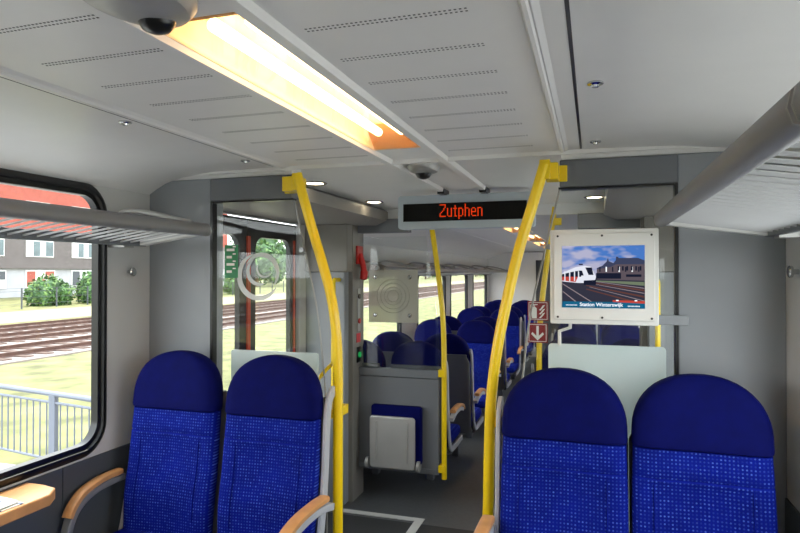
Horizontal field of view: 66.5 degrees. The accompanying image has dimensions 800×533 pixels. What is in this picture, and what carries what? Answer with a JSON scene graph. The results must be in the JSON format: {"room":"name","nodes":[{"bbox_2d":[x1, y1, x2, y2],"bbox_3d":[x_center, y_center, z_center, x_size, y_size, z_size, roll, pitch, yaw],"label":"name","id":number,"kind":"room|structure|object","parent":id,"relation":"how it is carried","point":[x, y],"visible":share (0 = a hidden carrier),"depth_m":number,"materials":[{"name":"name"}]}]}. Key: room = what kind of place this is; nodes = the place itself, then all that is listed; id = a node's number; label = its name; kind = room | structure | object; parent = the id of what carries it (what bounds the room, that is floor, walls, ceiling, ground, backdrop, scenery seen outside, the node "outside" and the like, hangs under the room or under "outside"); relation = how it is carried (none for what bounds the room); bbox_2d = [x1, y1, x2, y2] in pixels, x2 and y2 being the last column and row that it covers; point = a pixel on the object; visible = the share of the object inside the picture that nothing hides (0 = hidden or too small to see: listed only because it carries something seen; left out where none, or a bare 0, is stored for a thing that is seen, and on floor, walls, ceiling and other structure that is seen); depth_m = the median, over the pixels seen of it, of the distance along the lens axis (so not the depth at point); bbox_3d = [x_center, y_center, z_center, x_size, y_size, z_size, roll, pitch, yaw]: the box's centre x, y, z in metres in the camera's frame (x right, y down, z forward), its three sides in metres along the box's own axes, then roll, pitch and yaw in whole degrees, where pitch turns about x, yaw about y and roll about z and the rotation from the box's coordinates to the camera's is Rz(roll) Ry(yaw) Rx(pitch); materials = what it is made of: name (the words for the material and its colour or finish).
{"room":"train carriage","nodes":[
{"label":"train carriage","id":0,"kind":"room"},
{"bbox_2d":[149,179,222,381],"bbox_3d":[-1.055,0.674,3.002,0.355,2.185,0.100,0,-1,18],"label":"wall","id":1,"kind":"structure","parent":0,"point":[179,303],"depth_m":2.96,"materials":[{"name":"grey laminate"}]},
{"bbox_2d":[210,198,295,365],"bbox_3d":[-0.690,0.635,2.846,0.435,1.890,0.038,0,-1,18],"label":"trim","id":2,"kind":"structure","parent":1,"relation":"attached to","point":[213,204],"depth_m":2.90,"materials":[{"name":"black plastic"}]},
{"bbox_2d":[0,182,487,489],"bbox_3d":[-0.514,0.647,5.349,0.030,2.400,16.700,0,-1,18],"label":"wall","id":3,"kind":"structure","parent":0,"point":[128,296],"depth_m":2.90,"materials":[{"name":"plastic"}]},
{"bbox_2d":[0,483,54,526],"bbox_3d":[-1.504,0.871,1.813,0.196,0.090,1.065,0,-1,18],"label":"table","id":4,"kind":"object","parent":3,"relation":"attached to","point":[35,497],"visible":1,"depth_m":2.19,"materials":[{"name":"brown wood"}]},
{"bbox_2d":[0,497,23,511],"bbox_3d":[-1.440,0.819,2.022,0.174,0.016,0.311,0,-1,18],"label":"newspaper","id":5,"kind":"object","parent":4,"relation":"on","point":[5,503],"visible":1,"depth_m":2.11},
{"bbox_2d":[0,168,106,487],"bbox_3d":[-1.591,0.223,1.931,0.048,1.188,1.726,0,-1,18],"label":"window","id":6,"kind":"structure","parent":3,"relation":"in","point":[22,471],"depth_m":2.69,"materials":[{"name":"black rubber"}]},
{"bbox_2d":[0,443,129,532],"bbox_3d":[-2.125,1.183,0.190,0.008,0.747,5.900,0,-1,18],"label":"wall panel","id":7,"kind":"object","parent":3,"relation":"attached to","point":[101,513],"depth_m":2.62,"materials":[{"name":"plastic"}]},
{"bbox_2d":[0,197,211,247],"bbox_3d":[-1.306,-0.181,2.064,0.457,0.178,1.583,0,-1,18],"label":"luggage rack","id":8,"kind":"object","parent":3,"relation":"attached to","point":[176,228],"visible":1,"depth_m":2.29,"materials":[{"name":"metal"}]},
{"bbox_2d":[223,215,248,349],"bbox_3d":[-1.093,0.729,3.605,0.047,2.085,0.667,0,-1,18],"label":"door","id":9,"kind":"structure","parent":3,"relation":"in","point":[235,227],"depth_m":3.85,"materials":[{"name":"grey metal"}]},
{"bbox_2d":[247,218,295,351],"bbox_3d":[-0.890,0.735,4.247,0.047,2.085,0.667,0,-1,18],"label":"door","id":10,"kind":"structure","parent":3,"relation":"in","point":[256,229],"depth_m":4.43,"materials":[{"name":"grey metal"}]},
{"bbox_2d":[365,260,475,276],"bbox_3d":[0.278,0.033,7.070,0.457,0.178,4.158,0,-1,18],"label":"luggage rack","id":11,"kind":"object","parent":3,"relation":"attached to","point":[423,271],"visible":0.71,"depth_m":7.05,"materials":[{"name":"metal"}]},
{"bbox_2d":[417,276,445,325],"bbox_3d":[0.433,0.549,8.328,0.048,0.968,1.550,0,-1,18],"label":"window","id":12,"kind":"structure","parent":3,"relation":"in","point":[443,277],"depth_m":9.01,"materials":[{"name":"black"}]},
{"bbox_2d":[450,275,467,315],"bbox_3d":[0.960,0.563,9.996,0.048,0.968,1.350,0,-1,18],"label":"window","id":13,"kind":"structure","parent":3,"relation":"in","point":[465,276],"depth_m":10.59,"materials":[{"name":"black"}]},
{"bbox_2d":[473,275,486,305],"bbox_3d":[1.541,0.579,11.832,0.048,0.968,1.500,0,-1,18],"label":"window","id":14,"kind":"structure","parent":3,"relation":"in","point":[485,276],"depth_m":12.49,"materials":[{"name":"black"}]},
{"bbox_2d":[452,264,507,275],"bbox_3d":[1.469,0.066,10.836,0.457,0.178,3.658,0,-1,18],"label":"luggage rack","id":15,"kind":"object","parent":3,"relation":"attached to","point":[484,271],"visible":0.87,"depth_m":10.57,"materials":[{"name":"metal"}]},
{"bbox_2d":[223,186,387,225],"bbox_3d":[-0.629,-0.384,3.968,0.590,0.127,1.940,0,-1,18],"label":"door","id":16,"kind":"structure","parent":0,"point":[327,208],"depth_m":3.81,"materials":[{"name":"metal"}]},
{"bbox_2d":[305,224,351,504],"bbox_3d":[-0.508,0.734,4.738,0.350,2.095,0.340,0,-1,18],"label":"wall","id":17,"kind":"structure","parent":0,"point":[342,287],"depth_m":4.59,"materials":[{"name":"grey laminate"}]},
{"bbox_2d":[331,278,340,402],"bbox_3d":[-0.476,0.569,4.510,0.033,0.973,0.116,0,-1,18],"label":"grab bar","id":18,"kind":"object","parent":17,"relation":"attached to","point":[334,280],"visible":0.33,"depth_m":4.46,"materials":[{"name":"yellow paint"}]},
{"bbox_2d":[343,509,424,532],"bbox_3d":[0.351,1.767,3.466,2.170,0.006,1.450,0,-1,18],"label":"floor marking","id":19,"kind":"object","parent":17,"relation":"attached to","point":[417,522],"depth_m":4.31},
{"bbox_2d":[348,225,363,501],"bbox_3d":[-0.341,0.734,4.732,0.037,2.095,0.230,0,-1,18],"label":"wall","id":20,"kind":"structure","parent":0,"point":[355,473],"depth_m":4.65,"materials":[{"name":"plastic"}]},
{"bbox_2d":[357,289,360,331],"bbox_3d":[-0.316,0.336,4.728,0.015,0.330,0.060,0,-1,18],"label":"control panel","id":21,"kind":"object","parent":20,"relation":"attached to","point":[358,290],"visible":1,"depth_m":4.72,"materials":[{"name":"silver metal"}]},
{"bbox_2d":[357,346,360,362],"bbox_3d":[-0.314,0.681,4.724,0.018,0.120,0.070,0,-1,18],"label":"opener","id":22,"kind":"object","parent":20,"relation":"attached to","point":[359,347],"visible":1,"depth_m":4.71,"materials":[{"name":"black plastic"}]},
{"bbox_2d":[356,246,367,279],"bbox_3d":[-0.287,-0.028,4.727,0.075,0.262,0.120,0,-1,18],"label":"handle","id":23,"kind":"object","parent":20,"relation":"attached to","point":[360,260],"visible":1,"depth_m":4.70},
{"bbox_2d":[358,213,639,474],"bbox_3d":[0.660,0.594,4.454,2.050,1.919,0.100,0,-1,18],"label":"wall","id":24,"kind":"structure","parent":20,"relation":"attached to","point":[379,385],"depth_m":4.61,"materials":[{"name":"plastic"}]},
{"bbox_2d":[364,403,422,472],"bbox_3d":[-0.049,1.288,4.596,0.434,0.477,0.095,0,-1,18],"label":"seat","id":25,"kind":"object","parent":24,"relation":"attached to","point":[396,431],"visible":1,"depth_m":4.56,"materials":[{"name":"plastic"}]},
{"bbox_2d":[369,270,417,322],"bbox_3d":[-0.055,0.227,4.650,0.394,0.402,0.026,0,-1,18],"label":"panel","id":26,"kind":"object","parent":24,"relation":"attached to","point":[393,294],"visible":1,"depth_m":4.65,"materials":[{"name":"plastic"}]},
{"bbox_2d":[430,230,446,479],"bbox_3d":[0.264,0.581,4.579,0.178,2.007,0.060,0,-1,18],"label":"pole","id":27,"kind":"object","parent":24,"relation":"attached to","point":[442,468],"visible":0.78,"depth_m":4.54,"materials":[{"name":"metal"}]},
{"bbox_2d":[0,0,799,258],"bbox_3d":[0.796,-0.397,4.891,2.770,0.360,16.600,0,-1,18],"label":"ceiling","id":28,"kind":"structure","parent":0,"point":[461,74],"depth_m":1.60,"materials":[{"name":"plastic"}]},
{"bbox_2d":[83,0,197,34],"bbox_3d":[-0.448,-0.442,1.026,0.180,0.060,0.250,0,-1,18],"label":"dome camera","id":29,"kind":"object","parent":28,"relation":"attached to","point":[155,17],"visible":1,"depth_m":1.04,"materials":[{"name":"grey plastic"}]},
{"bbox_2d":[166,12,419,150],"bbox_3d":[-0.193,-0.504,1.765,0.220,0.087,1.280,0,-1,18],"label":"ceiling lamp","id":30,"kind":"object","parent":28,"relation":"attached to","point":[228,40],"visible":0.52,"depth_m":1.60,"materials":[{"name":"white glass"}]},
{"bbox_2d":[306,181,326,185],"bbox_3d":[-0.459,-0.449,3.296,0.132,0.009,0.132,0,-1,18],"label":"recessed light","id":31,"kind":"object","parent":28,"relation":"in","point":[311,183],"visible":0.94,"depth_m":3.29,"materials":[{"name":"silver metal"}]},
{"bbox_2d":[398,187,535,229],"bbox_3d":[0.374,-0.339,3.556,0.810,0.230,0.160,0,-1,18],"label":"destination display","id":32,"kind":"object","parent":28,"relation":"hanging from","point":[484,209],"visible":0.95,"depth_m":3.55,"materials":[{"name":"black plastic"}]},
{"bbox_2d":[528,235,545,240],"bbox_3d":[1.655,-0.393,7.609,0.220,0.087,1.300,0,-1,18],"label":"ceiling lamp","id":33,"kind":"object","parent":28,"relation":"attached to","point":[531,237],"visible":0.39,"depth_m":8.18,"materials":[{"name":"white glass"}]},
{"bbox_2d":[587,80,603,87],"bbox_3d":[0.494,-0.461,1.542,0.040,0.017,0.039,0,-1,18],"label":"stud","id":34,"kind":"object","parent":28,"relation":"attached to","point":[595,83],"visible":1,"depth_m":1.53,"materials":[{"name":"silver metal"}]},
{"bbox_2d":[329,357,535,530],"bbox_3d":[0.811,1.750,4.920,3.350,0.305,16.700,0,-1,18],"label":"floor","id":35,"kind":"structure","parent":0,"point":[456,502],"depth_m":4.83,"materials":[{"name":"grey plastic"}]},
{"bbox_2d":[61,350,227,532],"bbox_3d":[-1.093,0.977,2.504,0.519,1.199,0.662,0,-1,18],"label":"seat","id":36,"kind":"object","parent":35,"relation":"on","point":[173,475],"visible":0.99,"depth_m":2.65,"materials":[{"name":"fabric"}]},
{"bbox_2d":[114,528,152,532],"bbox_3d":[-1.084,1.182,2.415,0.448,0.107,0.500,0,-1,18],"label":"seat cushion","id":37,"kind":"object","parent":36,"relation":"on","point":[121,530],"depth_m":2.64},
{"bbox_2d":[217,354,334,532],"bbox_3d":[-0.573,0.976,2.340,0.511,1.199,0.662,0,-1,18],"label":"seat","id":38,"kind":"object","parent":35,"relation":"on","point":[275,470],"visible":1,"depth_m":2.51,"materials":[{"name":"blue fabric"}]},
{"bbox_2d":[231,198,327,532],"bbox_3d":[-0.606,0.632,2.819,0.591,1.886,0.032,0,-1,18],"label":"glass screen","id":39,"kind":"object","parent":35,"relation":"on","point":[239,358],"visible":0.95,"depth_m":2.82,"materials":[{"name":"clear glass"}]},
{"bbox_2d":[225,245,237,277],"bbox_3d":[-0.797,-0.024,2.881,0.071,0.156,0.004,0,-1,18],"label":"notice","id":40,"kind":"object","parent":39,"relation":"attached to","point":[231,251],"visible":1,"depth_m":2.88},
{"bbox_2d":[319,361,332,379],"bbox_3d":[-0.333,0.471,2.760,0.092,0.093,0.038,0,-1,18],"label":"hold","id":41,"kind":"object","parent":39,"relation":"attached to","point":[330,365],"visible":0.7,"depth_m":2.76,"materials":[{"name":"yellow paint"}]},
{"bbox_2d":[282,172,347,532],"bbox_3d":[-0.381,0.583,2.684,0.321,1.985,0.142,0,-1,18],"label":"pole","id":42,"kind":"object","parent":35,"relation":"on","point":[295,183],"visible":0.93,"depth_m":2.59,"materials":[{"name":"metal"}]},
{"bbox_2d":[362,340,385,473],"bbox_3d":[-0.288,1.185,5.146,0.519,1.199,0.662,0,-1,18],"label":"seat","id":43,"kind":"object","parent":35,"relation":"on","point":[373,356],"visible":0.1,"depth_m":4.82,"materials":[{"name":"fabric"}]},
{"bbox_2d":[373,331,412,366],"bbox_3d":[-0.020,1.191,5.795,0.519,1.199,0.662,0,-1,18],"label":"seat","id":44,"kind":"object","parent":35,"relation":"on","point":[388,342],"visible":0.1,"depth_m":5.49,"materials":[{"name":"fabric"}]},
{"bbox_2d":[324,512,473,532],"bbox_3d":[0.324,1.768,3.380,2.730,0.004,1.450,0,-1,18],"label":"floor","id":45,"kind":"structure","parent":35,"relation":"on","point":[351,523],"depth_m":4.14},
{"bbox_2d":[390,341,464,479],"bbox_3d":[0.241,1.184,4.978,0.511,1.199,0.662,0,-1,18],"label":"seat","id":46,"kind":"object","parent":35,"relation":"on","point":[412,354],"visible":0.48,"depth_m":4.71,"materials":[{"name":"blue fabric"}]},
{"bbox_2d":[447,424,459,447],"bbox_3d":[0.236,1.391,5.063,0.448,0.107,0.500,0,-1,18],"label":"seat cushion","id":47,"kind":"object","parent":46,"relation":"on","point":[454,441],"depth_m":5.00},
{"bbox_2d":[414,319,451,341],"bbox_3d":[0.276,1.199,6.731,0.519,1.199,0.662,0,-1,18],"label":"seat","id":48,"kind":"object","parent":35,"relation":"on","point":[425,329],"visible":0.19,"depth_m":6.93,"materials":[{"name":"fabric"}]},
{"bbox_2d":[434,316,461,334],"bbox_3d":[0.610,1.208,7.788,0.519,1.199,0.662,0,-1,18],"label":"seat","id":49,"kind":"object","parent":35,"relation":"on","point":[454,323],"visible":0.07,"depth_m":7.46,"materials":[{"name":"fabric"}]},
{"bbox_2d":[425,333,485,456],"bbox_3d":[0.509,1.190,5.628,0.511,1.199,0.662,0,-1,18],"label":"seat","id":50,"kind":"object","parent":35,"relation":"on","point":[459,354],"visible":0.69,"depth_m":5.33,"materials":[{"name":"blue fabric"}]},
{"bbox_2d":[471,407,481,426],"bbox_3d":[0.505,1.396,5.712,0.448,0.107,0.500,0,-1,18],"label":"seat cushion","id":51,"kind":"object","parent":50,"relation":"on","point":[477,421],"depth_m":5.64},
{"bbox_2d":[457,308,484,323],"bbox_3d":[0.961,1.218,8.896,0.519,1.199,0.662,0,-1,18],"label":"seat","id":52,"kind":"object","parent":35,"relation":"on","point":[468,314],"visible":0.14,"depth_m":9.09,"materials":[{"name":"fabric"}]},
{"bbox_2d":[457,320,500,437],"bbox_3d":[0.805,1.198,6.564,0.511,1.199,0.662,0,-1,18],"label":"seat","id":53,"kind":"object","parent":35,"relation":"on","point":[478,334],"visible":0.3,"depth_m":6.72,"materials":[{"name":"blue fabric"}]},
{"bbox_2d":[474,391,485,407],"bbox_3d":[0.752,1.403,6.494,0.448,0.107,0.500,0,-1,18],"label":"seat cushion","id":54,"kind":"object","parent":53,"relation":"on","point":[481,403],"depth_m":6.22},
{"bbox_2d":[471,306,491,316],"bbox_3d":[1.295,1.227,9.952,0.519,1.199,0.662,0,-1,18],"label":"seat","id":55,"kind":"object","parent":35,"relation":"on","point":[486,311],"visible":0.07,"depth_m":9.62,"materials":[{"name":"fabric"}]},
{"bbox_2d":[484,301,500,312],"bbox_3d":[1.639,1.237,11.041,0.519,1.199,0.662,0,-1,18],"label":"seat","id":56,"kind":"object","parent":35,"relation":"on","point":[492,306],"visible":0.07,"depth_m":11.23,"materials":[{"name":"fabric"}]},
{"bbox_2d":[473,316,513,389],"bbox_3d":[1.139,1.207,7.620,0.511,1.199,0.662,0,-1,18],"label":"seat","id":57,"kind":"object","parent":35,"relation":"on","point":[504,383],"visible":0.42,"depth_m":7.33,"materials":[{"name":"blue fabric"}]},
{"bbox_2d":[490,309,523,395],"bbox_3d":[1.490,1.217,8.728,0.511,1.199,0.662,0,-1,18],"label":"seat","id":58,"kind":"object","parent":35,"relation":"on","point":[514,348],"visible":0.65,"depth_m":8.85,"materials":[{"name":"blue fabric"}]},
{"bbox_2d":[506,362,518,372],"bbox_3d":[1.436,1.422,8.658,0.448,0.107,0.500,0,-1,18],"label":"seat cushion","id":59,"kind":"object","parent":58,"relation":"on","point":[514,367],"depth_m":8.44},
{"bbox_2d":[511,306,530,378],"bbox_3d":[1.824,1.226,9.785,0.511,1.199,0.662,0,-1,18],"label":"seat","id":60,"kind":"object","parent":35,"relation":"on","point":[519,313],"visible":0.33,"depth_m":9.48,"materials":[{"name":"blue fabric"}]},
{"bbox_2d":[512,301,534,370],"bbox_3d":[2.168,1.235,10.873,0.511,1.199,0.662,0,-1,18],"label":"seat","id":61,"kind":"object","parent":35,"relation":"on","point":[523,306],"visible":0.27,"depth_m":11.03,"materials":[{"name":"blue fabric"}]},
{"bbox_2d":[482,159,566,515],"bbox_3d":[0.493,0.582,2.408,0.326,1.982,0.142,0,-1,18],"label":"pole","id":62,"kind":"object","parent":35,"relation":"on","point":[547,171],"visible":0.94,"depth_m":2.37,"materials":[{"name":"metal"}]},
{"bbox_2d":[531,350,547,372],"bbox_3d":[1.251,1.181,4.659,0.511,1.199,0.662,0,-1,18],"label":"seat","id":63,"kind":"object","parent":35,"relation":"on","point":[545,354],"visible":0.02,"depth_m":4.41,"materials":[{"name":"blue fabric"}]},
{"bbox_2d":[474,367,628,532],"bbox_3d":[0.494,0.973,2.002,0.511,1.199,0.662,0,-1,18],"label":"seat","id":64,"kind":"object","parent":35,"relation":"on","point":[563,453],"visible":1,"depth_m":2.17,"materials":[{"name":"blue fabric"}]},
{"bbox_2d":[544,337,590,351],"bbox_3d":[1.462,1.187,5.326,0.511,1.199,0.662,0,-1,18],"label":"seat","id":65,"kind":"object","parent":35,"relation":"on","point":[564,340],"visible":0.09,"depth_m":5.03,"materials":[{"name":"blue fabric"}]},
{"bbox_2d":[551,324,596,344],"bbox_3d":[1.758,1.195,6.263,0.511,1.199,0.662,0,-1,18],"label":"seat","id":66,"kind":"object","parent":35,"relation":"on","point":[582,331],"visible":0.14,"depth_m":6.43,"materials":[{"name":"blue fabric"}]},
{"bbox_2d":[521,190,688,532],"bbox_3d":[0.752,0.627,2.314,0.628,1.886,0.174,0,-1,18],"label":"partition panel","id":67,"kind":"object","parent":35,"relation":"on","point":[629,371],"depth_m":2.26,"materials":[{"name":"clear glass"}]},
{"bbox_2d":[562,245,644,308],"bbox_3d":[0.742,0.038,2.234,0.288,0.229,0.004,0,-1,18],"label":"picture","id":68,"kind":"object","parent":67,"relation":"attached to","point":[593,276],"depth_m":2.23},
{"bbox_2d":[600,325,638,344],"bbox_3d":[2.621,1.203,7.152,0.519,1.199,0.662,0,-1,18],"label":"seat","id":69,"kind":"object","parent":35,"relation":"on","point":[605,327],"visible":0.06,"depth_m":6.94,"materials":[{"name":"fabric"}]},
{"bbox_2d":[602,325,638,344],"bbox_3d":[2.287,1.194,6.095,0.519,1.199,0.662,0,-1,18],"label":"seat","id":70,"kind":"object","parent":35,"relation":"on","point":[614,333],"visible":0.12,"depth_m":6.31,"materials":[{"name":"fabric"}]},
{"bbox_2d":[612,339,638,345],"bbox_3d":[1.991,1.185,5.159,0.519,1.199,0.662,0,-1,18],"label":"seat","id":71,"kind":"object","parent":35,"relation":"on","point":[624,342],"visible":0.05,"depth_m":4.90,"materials":[{"name":"fabric"}]},
{"bbox_2d":[629,374,777,532],"bbox_3d":[0.987,0.972,1.846,0.519,1.199,0.662,0,-1,18],"label":"seat","id":72,"kind":"object","parent":35,"relation":"on","point":[702,447],"visible":1,"depth_m":2.04,"materials":[{"name":"fabric"}]},
{"bbox_2d":[210,154,677,203],"bbox_3d":[0.089,-0.365,2.655,2.040,0.107,0.130,0,-1,18],"label":"wall","id":73,"kind":"structure","parent":0,"point":[652,169],"depth_m":2.38,"materials":[{"name":"plastic"}]},
{"bbox_2d":[68,0,485,191],"bbox_3d":[-0.679,-0.471,0.229,0.284,0.023,6.820,0,-1,18],"label":"trim","id":74,"kind":"structure","parent":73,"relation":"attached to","point":[248,10],"depth_m":1.46,"materials":[{"name":"metal"}]},
{"bbox_2d":[1,0,581,166],"bbox_3d":[-0.821,-0.481,-0.224,1.350,0.002,5.870,0,-1,18],"label":"trim","id":75,"kind":"structure","parent":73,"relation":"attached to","point":[567,7],"depth_m":1.53,"materials":[{"name":"black plastic"}]},
{"bbox_2d":[0,0,726,180],"bbox_3d":[-0.802,-0.524,-0.161,2.748,0.154,6.000,0,-1,18],"label":"trim","id":76,"kind":"structure","parent":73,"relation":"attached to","point":[524,6],"depth_m":2.34,"materials":[{"name":"metal"}]},
{"bbox_2d":[193,0,545,246],"bbox_3d":[0.796,-0.443,4.892,0.232,0.128,16.600,0,-1,18],"label":"trim","id":77,"kind":"structure","parent":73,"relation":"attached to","point":[446,178],"depth_m":2.59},
{"bbox_2d":[407,163,439,179],"bbox_3d":[0.107,-0.427,2.781,0.144,0.060,0.200,0,-1,18],"label":"dome camera","id":78,"kind":"object","parent":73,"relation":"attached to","point":[423,171],"visible":0.98,"depth_m":2.73,"materials":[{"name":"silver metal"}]},
{"bbox_2d":[603,187,672,219],"bbox_3d":[1.431,-0.390,3.316,0.590,0.127,1.940,0,-1,18],"label":"door","id":79,"kind":"structure","parent":73,"relation":"in","point":[633,203],"depth_m":3.17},
{"bbox_2d":[383,202,603,218],"bbox_3d":[0.657,-0.404,4.454,2.748,0.076,0.012,0,-1,18],"label":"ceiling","id":80,"kind":"structure","parent":0,"point":[593,207],"depth_m":4.29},
{"bbox_2d":[488,252,597,356],"bbox_3d":[3.172,0.778,12.394,2.750,2.140,0.060,0,-1,18],"label":"wall","id":81,"kind":"structure","parent":0,"point":[526,281],"depth_m":12.59,"materials":[{"name":"plastic"}]},
{"bbox_2d":[536,260,559,353],"bbox_3d":[3.314,0.687,12.843,2.950,2.450,0.100,0,-1,18],"label":"wall","id":82,"kind":"structure","parent":0,"point":[551,326],"depth_m":12.86,"materials":[{"name":"plastic"}]},
{"bbox_2d":[639,218,647,346],"bbox_3d":[1.640,0.728,4.106,0.037,2.095,0.230,0,-1,18],"label":"wall","id":83,"kind":"structure","parent":0,"point":[643,330],"depth_m":4.00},
{"bbox_3d":[1.323,0.660,4.243,0.650,1.785,0.052,0,-1,18],"label":"wall","id":84,"kind":"structure","parent":83,"relation":"attached to","visible":0},
{"bbox_2d":[528,323,547,342],"bbox_3d":[0.971,0.469,4.305,0.138,0.138,0.005,0,-1,18],"label":"arrow sign","id":85,"kind":"object","parent":84,"relation":"attached to","point":[538,332],"visible":0.86,"depth_m":4.30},
{"bbox_2d":[528,301,548,320],"bbox_3d":[0.974,0.313,4.306,0.145,0.137,0.005,0,-1,18],"label":"fire extinguisher sign","id":86,"kind":"object","parent":84,"relation":"attached to","point":[540,311],"visible":0.93,"depth_m":4.30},
{"bbox_2d":[536,207,561,370],"bbox_3d":[1.057,0.579,4.328,0.178,2.007,0.060,0,-1,18],"label":"pole","id":87,"kind":"object","parent":84,"relation":"attached to","point":[557,221],"visible":0.44,"depth_m":4.33,"materials":[{"name":"metal"}]},
{"bbox_2d":[642,216,673,376],"bbox_3d":[1.780,0.728,4.014,0.350,2.095,0.340,0,-1,18],"label":"wall","id":88,"kind":"structure","parent":0,"point":[666,279],"depth_m":3.88,"materials":[{"name":"plastic"}]},
{"bbox_2d":[655,280,660,346],"bbox_3d":[1.622,0.564,3.847,0.033,0.973,0.116,0,-1,18],"label":"grab bar","id":89,"kind":"object","parent":88,"relation":"attached to","point":[657,328],"visible":0.13,"depth_m":3.80,"materials":[{"name":"yellow paint"}]},
{"bbox_2d":[678,151,786,532],"bbox_3d":[1.229,0.667,2.280,0.355,2.185,0.100,0,-1,18],"label":"wall","id":90,"kind":"structure","parent":0,"point":[732,286],"depth_m":2.23,"materials":[{"name":"plastic"}]},
{"bbox_2d":[558,182,678,374],"bbox_3d":[0.841,0.631,2.362,0.435,1.890,0.038,0,-1,18],"label":"trim","id":91,"kind":"structure","parent":90,"relation":"attached to","point":[675,185],"depth_m":2.29,"materials":[{"name":"black plastic"}]},
{"bbox_2d":[785,158,799,511],"bbox_3d":[2.136,0.639,4.511,0.030,2.400,16.700,0,-1,18],"label":"wall","id":92,"kind":"structure","parent":0,"point":[792,244],"depth_m":2.11,"materials":[{"name":"plastic"}]},
{"bbox_2d":[653,81,799,237],"bbox_3d":[0.890,-0.187,1.369,0.457,0.178,1.583,0,-1,18],"label":"luggage rack","id":93,"kind":"object","parent":92,"relation":"attached to","point":[719,198],"visible":1,"depth_m":1.26,"materials":[{"name":"metal"}]},
{"bbox_2d":[785,498,799,532],"bbox_3d":[0.490,1.176,-0.637,0.008,0.747,5.900,0,-1,18],"label":"trim","id":94,"kind":"structure","parent":92,"relation":"attached to","point":[792,515],"depth_m":2.11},
{"bbox_2d":[786,266,799,277],"bbox_3d":[1.326,0.018,2.056,0.032,0.042,0.042,0,-1,18],"label":"coat hook","id":95,"kind":"object","parent":92,"relation":"attached to","point":[791,271],"visible":1,"depth_m":2.05,"materials":[{"name":"silver metal"}]},
{"bbox_2d":[791,82,799,120],"bbox_3d":[0.094,-0.209,-1.148,0.457,0.178,3.673,0,-1,18],"label":"luggage rack","id":96,"kind":"object","parent":92,"relation":"attached to","point":[795,102],"visible":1,"depth_m":0.66,"materials":[{"name":"metal"}]},
{"label":"outside","id":97,"kind":"structure","parent":0,"visible":0},
{"bbox_2d":[0,275,483,464],"bbox_3d":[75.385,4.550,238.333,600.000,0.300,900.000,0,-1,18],"label":"ground","id":98,"kind":"structure","parent":97,"point":[71,373],"depth_m":14.20,"materials":[{"name":"green plant"}]},
{"bbox_2d":[0,463,13,469],"bbox_3d":[-7.383,2.249,-5.289,6.300,0.050,25.500,0,-1,18],"label":"deck","id":99,"kind":"object","parent":98,"relation":"on","point":[2,465],"depth_m":7.15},
{"bbox_2d":[0,384,90,457],"bbox_3d":[-5.444,1.919,7.778,8.009,0.938,0.077,0,-1,27],"label":"railing","id":100,"kind":"object","parent":99,"relation":"on","point":[53,419],"visible":0.38,"depth_m":7.07,"materials":[{"name":"metal"}]},
{"bbox_2d":[23,273,76,305],"bbox_3d":[-24.276,1.685,42.305,2.856,2.543,3.623,0,-1,23],"label":"shrub","id":101,"kind":"object","parent":98,"relation":"on","point":[36,288],"visible":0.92,"depth_m":41.55,"materials":[{"name":"green plant"}]},
{"bbox_2d":[73,271,91,302],"bbox_3d":[-22.970,1.599,46.216,2.974,2.834,3.653,0,-1,18],"label":"shrub","id":102,"kind":"object","parent":98,"relation":"on","point":[81,294],"visible":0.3,"depth_m":44.91,"materials":[{"name":"green plant"}]},
{"bbox_2d":[0,184,227,297],"bbox_3d":[-38.853,-4.993,62.677,12.140,15.720,56.000,0,-1,18],"label":"office building","id":103,"kind":"structure","parent":98,"relation":"on","point":[21,261],"depth_m":57.78,"materials":[{"name":"red brick"}]},
{"bbox_2d":[0,281,283,308],"bbox_3d":[-19.150,2.126,52.188,0.080,1.300,44.000,0,-1,18],"label":"wire fence","id":104,"kind":"object","parent":98,"relation":"on","point":[21,291],"visible":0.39,"depth_m":40.57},
{"bbox_2d":[223,274,234,293],"bbox_3d":[-17.162,1.712,64.060,2.898,2.934,3.919,0,-1,18],"label":"shrub","id":105,"kind":"object","parent":98,"relation":"on","point":[227,285],"visible":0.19,"depth_m":62.53,"materials":[{"name":"green plant"}]},
{"bbox_2d":[0,285,483,364],"bbox_3d":[45.398,4.097,205.866,9.600,0.040,580.000,0,-1,18],"label":"track bed","id":106,"kind":"object","parent":98,"relation":"on","point":[75,350],"depth_m":19.14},
{"bbox_2d":[0,286,483,360],"bbox_3d":[36.388,3.680,166.765,2.400,0.150,460.000,0,-1,18],"label":"railway track","id":107,"kind":"object","parent":106,"relation":"on","point":[45,348],"visible":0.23,"depth_m":18.79,"materials":[{"name":"metal"}]},
{"bbox_2d":[0,283,483,344],"bbox_3d":[33.241,3.689,167.760,2.400,0.150,460.000,0,-1,18],"label":"railway track","id":108,"kind":"object","parent":106,"relation":"on","point":[49,333],"visible":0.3,"depth_m":22.75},
{"bbox_2d":[0,282,483,333],"bbox_3d":[30.285,3.697,168.695,2.400,0.150,460.000,0,-1,18],"label":"railway track","id":109,"kind":"object","parent":106,"relation":"on","point":[79,321],"visible":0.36,"depth_m":26.46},
{"bbox_2d":[229,238,285,281],"bbox_3d":[-24.252,-2.236,108.050,10.410,10.998,14.612,0,-1,18],"label":"tree","id":110,"kind":"object","parent":98,"relation":"on","point":[280,245],"visible":0.09,"depth_m":106.75,"materials":[{"name":"green plant"}]},
{"bbox_2d":[255,239,285,286],"bbox_3d":[-21.680,-0.676,95.720,7.532,7.663,10.591,0,-1,18],"label":"tree","id":111,"kind":"object","parent":98,"relation":"on","point":[265,266],"visible":0.55,"depth_m":95.04,"materials":[{"name":"green plant"}]},
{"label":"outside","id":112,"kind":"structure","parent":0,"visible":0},
{"bbox_2d":[0,279,483,323],"bbox_3d":[36.150,4.132,208.791,7.000,0.020,580.000,0,-1,18],"label":"gravel path","id":113,"kind":"structure","parent":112,"point":[74,312],"depth_m":34.49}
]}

